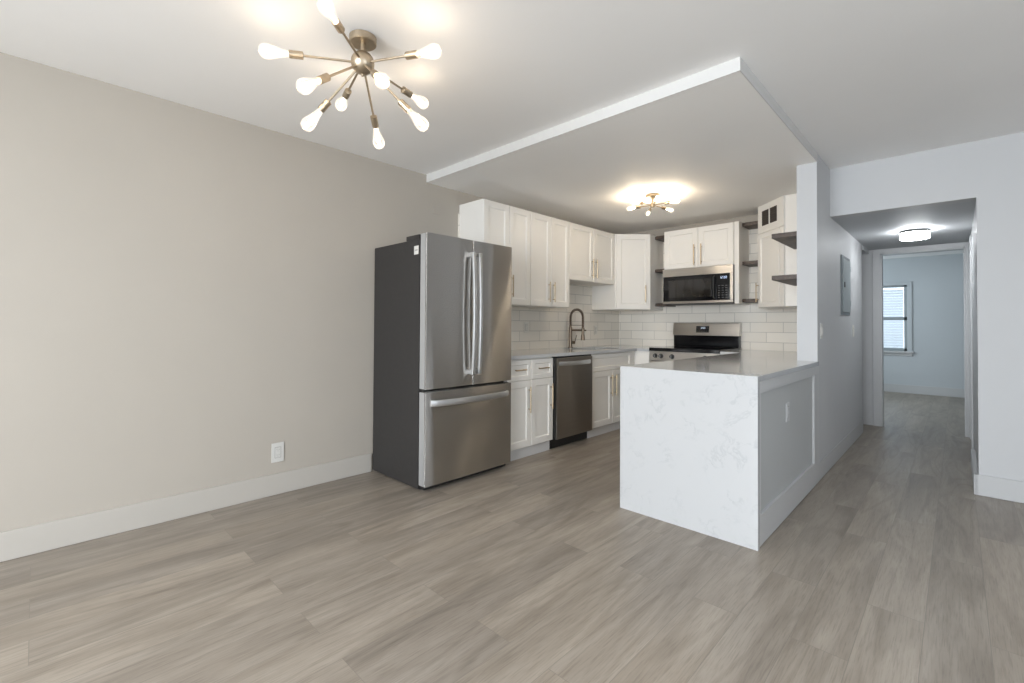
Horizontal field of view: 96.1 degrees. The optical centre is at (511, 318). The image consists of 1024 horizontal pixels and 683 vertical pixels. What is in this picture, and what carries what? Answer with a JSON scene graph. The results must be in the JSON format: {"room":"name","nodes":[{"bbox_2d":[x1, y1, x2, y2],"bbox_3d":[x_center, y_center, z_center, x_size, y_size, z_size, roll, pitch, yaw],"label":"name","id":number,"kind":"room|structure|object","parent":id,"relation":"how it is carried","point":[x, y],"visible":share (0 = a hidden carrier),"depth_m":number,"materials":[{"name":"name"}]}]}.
{"room":"open-plan kitchen","nodes":[
{"label":"open-plan kitchen","id":0,"kind":"room"},
{"bbox_2d":[0,52,612,531],"bbox_3d":[-1.414,-0.036,3.428,0.120,2.473,8.400,0,-1,44],"label":"wall","id":1,"kind":"structure","parent":0,"point":[187,292],"depth_m":2.71,"materials":[{"name":"beige paint"}]},
{"bbox_2d":[0,453,370,561],"bbox_3d":[-2.660,1.101,2.032,0.016,0.142,4.455,0,-1,44],"label":"baseboard","id":2,"kind":"structure","parent":1,"relation":"attached to","point":[29,540],"depth_m":2.68,"materials":[{"name":"white paint"}]},
{"bbox_2d":[271,442,283,462],"bbox_3d":[-1.596,0.912,3.139,0.009,0.130,0.080,0,-1,44],"label":"wall outlet","id":3,"kind":"object","parent":1,"relation":"attached to","point":[277,449],"visible":1,"depth_m":3.13,"materials":[{"name":"white plastic"}]},
{"bbox_2d":[275,447,280,457],"bbox_3d":[-1.594,0.912,3.137,0.003,0.068,0.035,0,-1,44],"label":"receptacle","id":4,"kind":"object","parent":3,"relation":"attached to","point":[277,449],"depth_m":3.14,"materials":[{"name":"grey plastic"}]},
{"bbox_2d":[459,199,530,305],"bbox_3d":[-0.144,-0.592,4.390,0.371,0.928,0.624,0,-1,44],"label":"upper cabinet","id":5,"kind":"object","parent":1,"relation":"attached to","point":[482,220],"visible":0.56,"depth_m":4.29,"materials":[{"name":"white paint"}]},
{"bbox_2d":[458,213,618,349],"bbox_3d":[0.480,-0.311,5.295,0.010,1.300,2.830,0,-1,44],"label":"tile","id":6,"kind":"structure","parent":1,"relation":"attached to","point":[548,327],"depth_m":5.46,"materials":[{"name":"white tile"}]},
{"bbox_2d":[524,322,528,332],"bbox_3d":[0.154,0.097,4.941,0.009,0.116,0.072,0,-1,44],"label":"wall outlet","id":7,"kind":"object","parent":6,"relation":"attached to","point":[526,324],"visible":1,"depth_m":4.94,"materials":[{"name":"grey plastic"}]},
{"bbox_2d":[511,212,569,307],"bbox_3d":[0.294,-0.583,4.842,0.371,0.928,0.630,0,-1,44],"label":"upper cabinet","id":8,"kind":"object","parent":1,"relation":"attached to","point":[549,236],"visible":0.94,"depth_m":4.71,"materials":[{"name":"white paint"}]},
{"bbox_2d":[569,222,613,285],"bbox_3d":[0.828,-0.724,5.396,0.371,0.623,0.900,0,-1,44],"label":"upper cabinet","id":9,"kind":"object","parent":1,"relation":"attached to","point":[591,263],"visible":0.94,"depth_m":5.26,"materials":[{"name":"white paint"}]},
{"bbox_2d":[0,391,1023,682],"bbox_3d":[2.535,1.250,3.171,6.140,0.060,13.560,0,-1,44],"label":"floor","id":10,"kind":"structure","parent":0,"point":[892,568],"depth_m":2.05,"materials":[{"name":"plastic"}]},
{"bbox_2d":[373,232,511,489],"bbox_3d":[-0.526,0.311,3.679,0.768,1.796,0.845,0,-1,44],"label":"fridge","id":11,"kind":"object","parent":10,"relation":"on","point":[442,398],"visible":1,"depth_m":3.39,"materials":[{"name":"silver metal"}]},
{"bbox_2d":[504,357,552,460],"bbox_3d":[-0.042,0.787,4.255,0.653,0.868,0.612,0,-1,44],"label":"base cabinet","id":12,"kind":"object","parent":10,"relation":"on","point":[531,381],"visible":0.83,"depth_m":4.06,"materials":[{"name":"white paint"}]},
{"bbox_2d":[549,354,591,448],"bbox_3d":[0.413,0.794,4.673,0.657,0.862,0.602,0,-1,44],"label":"dishwasher","id":13,"kind":"object","parent":10,"relation":"on","point":[572,375],"visible":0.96,"depth_m":4.44,"materials":[{"name":"silver metal"}]},
{"bbox_2d":[587,351,633,437],"bbox_3d":[0.912,0.807,5.241,0.653,0.868,0.894,0,-1,44],"label":"base cabinet","id":14,"kind":"object","parent":10,"relation":"on","point":[605,366],"visible":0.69,"depth_m":4.94,"materials":[{"name":"white paint"}]},
{"bbox_2d":[634,351,650,364],"bbox_3d":[1.509,0.818,5.766,0.798,0.868,0.669,0,-1,44],"label":"base cabinet","id":15,"kind":"object","parent":10,"relation":"on","point":[640,357],"visible":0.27,"depth_m":5.32,"materials":[{"name":"white paint"}]},
{"bbox_2d":[511,345,662,359],"bbox_3d":[0.773,0.351,5.008,0.801,0.030,2.814,0,-1,44],"label":"countertop","id":16,"kind":"structure","parent":15,"relation":"on","point":[546,352],"depth_m":4.74,"materials":[{"name":"white stone"}]},
{"bbox_2d":[568,308,585,347],"bbox_3d":[0.760,0.111,5.311,0.246,0.460,0.094,0,-1,44],"label":"faucet","id":17,"kind":"object","parent":16,"relation":"on","point":[582,330],"visible":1,"depth_m":5.33,"materials":[{"name":"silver metal"}]},
{"bbox_2d":[573,347,618,349],"bbox_3d":[0.915,0.462,5.228,0.392,0.233,0.672,0,-1,44],"label":"sink","id":18,"kind":"object","parent":16,"relation":"in","point":[592,348],"visible":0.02,"depth_m":5.50,"materials":[{"name":"metal"}]},
{"bbox_2d":[649,323,741,362],"bbox_3d":[2.053,0.647,5.192,0.768,1.200,0.756,0,-1,44],"label":"range","id":19,"kind":"object","parent":10,"relation":"on","point":[706,339],"visible":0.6,"depth_m":5.26,"materials":[{"name":"silver metal"}]},
{"bbox_2d":[649,346,739,353],"bbox_3d":[2.053,0.349,5.195,0.768,0.037,0.632,0,-1,44],"label":"cooktop","id":20,"kind":"object","parent":19,"relation":"in","point":[665,349],"depth_m":5.06,"materials":[{"name":"black glass"}]},
{"bbox_2d":[620,349,818,550],"bbox_3d":[1.935,0.776,3.789,1.000,0.900,2.940,0,-1,44],"label":"countertop","id":21,"kind":"structure","parent":10,"relation":"on","point":[690,427],"depth_m":2.65,"materials":[{"name":"white stone"}]},
{"bbox_2d":[626,349,818,381],"bbox_3d":[1.948,0.341,3.806,1.000,0.030,2.909,0,-1,44],"label":"countertop","id":22,"kind":"structure","parent":21,"relation":"on","point":[765,364],"depth_m":3.18,"materials":[{"name":"white stone"}]},
{"bbox_2d":[0,0,1023,174],"bbox_3d":[0.414,-1.347,1.000,6.140,0.100,7.413,0,-1,44],"label":"ceiling","id":23,"kind":"structure","parent":0,"point":[862,81],"depth_m":2.27,"materials":[{"name":"white paint"}]},
{"bbox_2d":[258,0,441,148],"bbox_3d":[-0.725,-1.073,2.091,0.743,0.430,0.794,1,-1,-16],"label":"sputnik chandelier","id":24,"kind":"object","parent":23,"relation":"hanging from","point":[362,62],"visible":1,"depth_m":2.06,"materials":[{"name":"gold metal"}]},
{"bbox_2d":[288,50,303,59],"bbox_3d":[-0.933,-1.140,1.992,0.062,0.038,0.033,1,-1,-24],"label":"socket","id":25,"kind":"object","parent":24,"relation":"attached to","point":[293,54],"depth_m":1.98,"materials":[{"name":"gold metal"}]},
{"bbox_2d":[316,73,330,84],"bbox_3d":[-0.787,-0.999,1.920,0.033,0.059,0.063,0,-1,29],"label":"socket","id":26,"kind":"object","parent":24,"relation":"attached to","point":[321,79],"depth_m":1.91,"materials":[{"name":"gold metal"}]},
{"bbox_2d":[318,99,330,112],"bbox_3d":[-0.859,-0.975,2.111,0.060,0.062,0.033,0,-1,3],"label":"socket","id":27,"kind":"object","parent":24,"relation":"attached to","point":[326,103],"depth_m":2.10,"materials":[{"name":"gold metal"}]},
{"bbox_2d":[332,17,344,33],"bbox_3d":[-0.692,-1.167,1.835,0.033,0.034,0.060,0,-1,2],"label":"socket","id":28,"kind":"object","parent":24,"relation":"attached to","point":[336,22],"depth_m":1.82,"materials":[{"name":"gold metal"}]},
{"bbox_2d":[342,88,351,98],"bbox_3d":[-0.834,-1.136,2.328,0.033,0.038,0.062,1,-1,-34],"label":"socket","id":29,"kind":"object","parent":24,"relation":"attached to","point":[347,92],"depth_m":2.31,"materials":[{"name":"gold metal"}]},
{"bbox_2d":[370,115,378,127],"bbox_3d":[-0.689,-0.988,2.310,0.033,0.060,0.062,0,-1,-2],"label":"socket","id":30,"kind":"object","parent":24,"relation":"attached to","point":[374,121],"depth_m":2.30,"materials":[{"name":"gold metal"}]},
{"bbox_2d":[370,70,379,79],"bbox_3d":[-0.566,-1.012,1.915,0.033,0.058,0.064,1,-1,-32],"label":"socket","id":31,"kind":"object","parent":24,"relation":"attached to","point":[373,73],"depth_m":1.89,"materials":[{"name":"gold metal"}]},
{"bbox_2d":[398,99,410,112],"bbox_3d":[-0.492,-0.974,2.113,0.061,0.062,0.033,0,-1,-3],"label":"socket","id":32,"kind":"object","parent":24,"relation":"attached to","point":[401,103],"depth_m":2.10,"materials":[{"name":"gold metal"}]},
{"bbox_2d":[401,86,412,97],"bbox_3d":[-0.533,-1.145,2.331,0.033,0.036,0.061,0,-1,34],"label":"socket","id":33,"kind":"object","parent":24,"relation":"attached to","point":[404,90],"depth_m":2.32,"materials":[{"name":"gold metal"}]},
{"bbox_2d":[405,50,418,59],"bbox_3d":[-0.434,-1.143,1.998,0.062,0.037,0.033,0,-1,23],"label":"socket","id":34,"kind":"object","parent":24,"relation":"attached to","point":[414,54],"depth_m":1.99,"materials":[{"name":"gold metal"}]},
{"bbox_2d":[427,71,815,233],"bbox_3d":[1.291,-1.210,4.291,2.583,0.066,3.192,0,-1,44],"label":"ceiling","id":35,"kind":"structure","parent":0,"point":[717,147],"depth_m":3.62,"materials":[{"name":"white paint"}]},
{"bbox_2d":[627,193,679,215],"bbox_3d":[1.336,-1.102,4.379,0.507,0.146,0.477,0,-1,44],"label":"flush light","id":36,"kind":"object","parent":35,"relation":"attached to","point":[652,196],"visible":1,"depth_m":4.35,"materials":[{"name":"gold metal"}]},
{"bbox_2d":[426,57,816,182],"bbox_3d":[0.777,-1.221,3.757,2.587,0.068,1.716,0,-1,44],"label":"trim","id":37,"kind":"structure","parent":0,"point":[737,64],"depth_m":2.75,"materials":[{"name":"paint"}]},
{"bbox_2d":[630,214,757,349],"bbox_3d":[2.387,0.017,5.510,2.450,2.473,0.120,0,-1,44],"label":"wall","id":38,"kind":"structure","parent":0,"point":[659,232],"depth_m":5.55,"materials":[{"name":"beige paint"}]},
{"bbox_2d":[592,234,662,310],"bbox_3d":[1.474,-0.565,5.850,0.648,0.920,0.655,0,-1,44],"label":"upper cabinet","id":39,"kind":"object","parent":38,"relation":"attached to","point":[637,286],"visible":0.87,"depth_m":5.61,"materials":[{"name":"white paint"}]},
{"bbox_2d":[655,269,663,273],"bbox_3d":[1.901,-0.584,5.721,0.162,0.036,0.250,0,-1,44],"label":"open shelf","id":40,"kind":"object","parent":38,"relation":"attached to","point":[660,271],"visible":0.43,"depth_m":5.66,"materials":[{"name":"brown wood"}]},
{"bbox_2d":[655,235,663,241],"bbox_3d":[1.904,-0.992,5.727,0.162,0.036,0.250,0,-1,44],"label":"open shelf","id":41,"kind":"object","parent":38,"relation":"attached to","point":[659,238],"visible":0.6,"depth_m":5.67,"materials":[{"name":"brown wood"}]},
{"bbox_2d":[655,303,675,306],"bbox_3d":[1.899,-0.167,5.715,0.162,0.036,0.250,0,-1,44],"label":"open shelf","id":42,"kind":"object","parent":38,"relation":"attached to","point":[656,304],"visible":0.78,"depth_m":5.65,"materials":[{"name":"brown wood"}]},
{"bbox_2d":[662,264,734,305],"bbox_3d":[2.192,-0.369,5.325,0.794,0.414,0.406,0,-1,44],"label":"microwave","id":43,"kind":"object","parent":38,"relation":"attached to","point":[708,285],"visible":0.98,"depth_m":5.18,"materials":[{"name":"silver metal"}]},
{"bbox_2d":[664,222,733,269],"bbox_3d":[2.208,-0.808,5.345,0.800,0.460,0.366,0,-1,44],"label":"upper cabinet","id":44,"kind":"object","parent":38,"relation":"attached to","point":[712,245],"visible":0.84,"depth_m":5.21,"materials":[{"name":"white paint"}]},
{"bbox_2d":[619,229,796,351],"bbox_3d":[2.344,-0.340,5.469,2.450,1.385,0.010,0,-1,44],"label":"tile","id":45,"kind":"structure","parent":38,"relation":"attached to","point":[762,329],"depth_m":5.26,"materials":[{"name":"white tile"}]},
{"bbox_2d":[734,221,748,304],"bbox_3d":[2.525,-0.599,5.059,0.046,0.883,0.331,0,-1,44],"label":"end panel","id":46,"kind":"object","parent":45,"relation":"attached to","point":[741,234],"visible":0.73,"depth_m":4.97,"materials":[{"name":"white paint"}]},
{"bbox_2d":[742,221,757,229],"bbox_3d":[2.644,-1.015,5.011,0.195,0.036,0.250,0,-1,44],"label":"open shelf","id":47,"kind":"object","parent":38,"relation":"attached to","point":[754,224],"visible":0.61,"depth_m":4.96,"materials":[{"name":"brown wood"}]},
{"bbox_2d":[742,260,757,266],"bbox_3d":[2.642,-0.597,5.005,0.195,0.036,0.250,0,-1,44],"label":"open shelf","id":48,"kind":"object","parent":38,"relation":"attached to","point":[754,263],"visible":0.61,"depth_m":4.95,"materials":[{"name":"brown wood"}]},
{"bbox_2d":[742,299,757,302],"bbox_3d":[2.639,-0.191,4.999,0.195,0.036,0.250,0,-1,44],"label":"open shelf","id":49,"kind":"object","parent":38,"relation":"attached to","point":[743,300],"visible":0.6,"depth_m":4.94,"materials":[{"name":"brown wood"}]},
{"bbox_2d":[760,154,862,510],"bbox_3d":[2.531,-0.007,3.801,0.133,2.473,3.701,0,-1,44],"label":"wall","id":50,"kind":"structure","parent":0,"point":[821,241],"depth_m":3.54,"materials":[{"name":"paint"}]},
{"bbox_2d":[755,194,796,308],"bbox_3d":[2.776,-0.635,4.598,0.611,1.050,0.646,0,-1,44],"label":"upper cabinet","id":51,"kind":"object","parent":50,"relation":"attached to","point":[779,215],"visible":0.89,"depth_m":4.49,"materials":[{"name":"white paint"}]},
{"bbox_2d":[762,209,768,225],"bbox_3d":[2.561,-1.020,4.658,0.004,0.150,0.110,0,-1,-1],"label":"vent grille","id":52,"kind":"object","parent":51,"relation":"attached to","point":[765,212],"depth_m":4.65,"materials":[{"name":"black metal"}]},
{"bbox_2d":[770,205,776,222],"bbox_3d":[2.564,-1.022,4.518,0.004,0.150,0.110,0,-1,-1],"label":"vent grille","id":53,"kind":"object","parent":51,"relation":"attached to","point":[773,208],"depth_m":4.51,"materials":[{"name":"black metal"}]},
{"bbox_2d":[772,231,796,248],"bbox_3d":[2.403,-0.656,3.901,0.182,0.036,0.720,0,-1,44],"label":"floating shelf","id":54,"kind":"object","parent":50,"relation":"attached to","point":[789,239],"visible":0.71,"depth_m":3.70,"materials":[{"name":"brown wood"}]},
{"bbox_2d":[772,274,796,285],"bbox_3d":[2.401,-0.320,3.897,0.182,0.036,0.720,0,-1,44],"label":"floating shelf","id":55,"kind":"object","parent":50,"relation":"attached to","point":[787,279],"visible":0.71,"depth_m":3.68,"materials":[{"name":"brown wood"}]},
{"bbox_2d":[786,402,789,421],"bbox_3d":[1.717,0.583,2.866,0.009,0.116,0.072,0,-1,44],"label":"wall outlet","id":56,"kind":"object","parent":50,"relation":"attached to","point":[788,403],"visible":1,"depth_m":2.86,"materials":[{"name":"paint"}]},
{"bbox_2d":[759,366,818,514],"bbox_3d":[1.795,0.696,2.941,0.016,0.704,1.462,0,-1,44],"label":"trim","id":57,"kind":"structure","parent":50,"relation":"attached to","point":[770,384],"depth_m":3.28,"materials":[{"name":"white paint"}]},
{"bbox_2d":[760,420,862,545],"bbox_3d":[2.570,1.144,3.739,0.016,0.162,3.700,0,-1,44],"label":"baseboard","id":58,"kind":"structure","parent":50,"relation":"attached to","point":[777,510],"depth_m":3.01,"materials":[{"name":"white paint"}]},
{"bbox_2d":[820,323,822,338],"bbox_3d":[2.384,0.097,3.543,0.012,0.116,0.072,0,-1,44],"label":"light switch","id":59,"kind":"object","parent":50,"relation":"attached to","point":[821,324],"visible":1,"depth_m":3.53,"materials":[{"name":"white plastic"}]},
{"bbox_2d":[841,254,850,315],"bbox_3d":[3.123,-0.302,4.301,0.026,0.545,0.425,0,-1,44],"label":"breaker panel","id":60,"kind":"object","parent":50,"relation":"attached to","point":[845,262],"visible":1,"depth_m":4.23,"materials":[{"name":"grey metal"}]},
{"bbox_2d":[852,325,854,336],"bbox_3d":[3.437,0.126,4.632,0.012,0.116,0.072,0,-1,44],"label":"light switch","id":61,"kind":"object","parent":50,"relation":"attached to","point":[853,328],"visible":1,"depth_m":4.62,"materials":[{"name":"white plastic"}]},
{"bbox_2d":[862,246,868,254],"bbox_3d":[3.564,0.224,5.551,1.083,2.075,0.858,0,-1,44],"label":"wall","id":62,"kind":"structure","parent":0,"point":[865,251],"depth_m":5.36,"materials":[{"name":"paint"}]},
{"bbox_2d":[862,250,872,424],"bbox_3d":[4.454,0.039,5.382,3.800,2.450,0.130,0,-1,44],"label":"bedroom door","id":63,"kind":"structure","parent":62,"relation":"in","point":[867,314],"depth_m":5.50,"materials":[{"name":"paint"}]},
{"bbox_2d":[833,201,975,249],"bbox_3d":[3.481,-0.876,4.786,2.040,0.100,2.307,0,-1,44],"label":"ceiling","id":64,"kind":"structure","parent":0,"point":[948,223],"depth_m":4.13,"materials":[{"name":"grey paint"}]},
{"bbox_2d":[900,228,930,240],"bbox_3d":[3.798,-0.788,4.343,0.219,0.084,0.219,0,-1,44],"label":"flush ceiling light","id":65,"kind":"object","parent":64,"relation":"attached to","point":[919,233],"visible":1,"depth_m":4.27,"materials":[{"name":"white glass"}]},
{"bbox_2d":[883,250,962,258],"bbox_3d":[5.786,-1.158,6.769,3.800,0.100,3.940,0,-1,44],"label":"ceiling","id":66,"kind":"structure","parent":0,"point":[956,251],"depth_m":7.82,"materials":[{"name":"white paint"}]},
{"bbox_2d":[883,253,963,388],"bbox_3d":[7.106,0.095,8.124,3.800,2.450,0.120,0,-1,44],"label":"wall","id":67,"kind":"structure","parent":0,"point":[937,359],"depth_m":7.92,"materials":[{"name":"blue paint"}]},
{"bbox_2d":[883,282,913,355],"bbox_3d":[6.655,0.013,8.489,1.125,1.310,0.115,0,-1,44],"label":"window","id":68,"kind":"structure","parent":67,"relation":"in","point":[907,350],"depth_m":8.18,"materials":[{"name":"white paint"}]},
{"bbox_2d":[883,287,903,347],"bbox_3d":[6.703,-0.005,8.553,0.865,1.162,0.047,0,-1,44],"label":"window blind","id":69,"kind":"object","parent":68,"relation":"attached to","point":[896,327],"visible":0.4,"depth_m":8.35,"materials":[{"name":"white plastic"}]},
{"bbox_2d":[884,383,964,397],"bbox_3d":[7.034,1.246,8.075,3.650,0.145,0.015,0,-1,44],"label":"baseboard","id":70,"kind":"structure","parent":67,"relation":"attached to","point":[912,389],"depth_m":7.96,"materials":[{"name":"white paint"}]},
{"bbox_2d":[830,132,1023,481],"bbox_3d":[3.913,-0.015,2.662,3.437,2.473,0.120,0,-1,44],"label":"wall","id":71,"kind":"structure","parent":0,"point":[989,172],"depth_m":3.18,"materials":[{"name":"paint"}]},
{"bbox_2d":[971,449,1023,502],"bbox_3d":[4.427,1.153,2.673,2.486,0.142,0.916,0,-1,44],"label":"baseboard","id":72,"kind":"structure","parent":71,"relation":"attached to","point":[983,485],"depth_m":3.13,"materials":[{"name":"white paint"}]},
{"bbox_2d":[971,204,977,465],"bbox_3d":[4.144,0.155,4.053,0.120,2.175,2.207,0,-1,44],"label":"wall","id":73,"kind":"structure","parent":0,"point":[973,232],"depth_m":3.71,"materials":[{"name":"paint"}]},
{"bbox_2d":[872,242,969,436],"bbox_3d":[4.610,0.222,5.215,0.821,2.082,0.148,0,-1,44],"label":"door frame","id":74,"kind":"structure","parent":73,"relation":"attached to","point":[877,255],"depth_m":5.39,"materials":[{"name":"white paint"}]},
{"bbox_2d":[968,236,973,449],"bbox_3d":[4.547,0.243,4.565,0.014,2.020,0.790,0,-1,44],"label":"trim","id":75,"kind":"structure","parent":73,"relation":"attached to","point":[970,237],"depth_m":4.29,"materials":[{"name":"white paint"}]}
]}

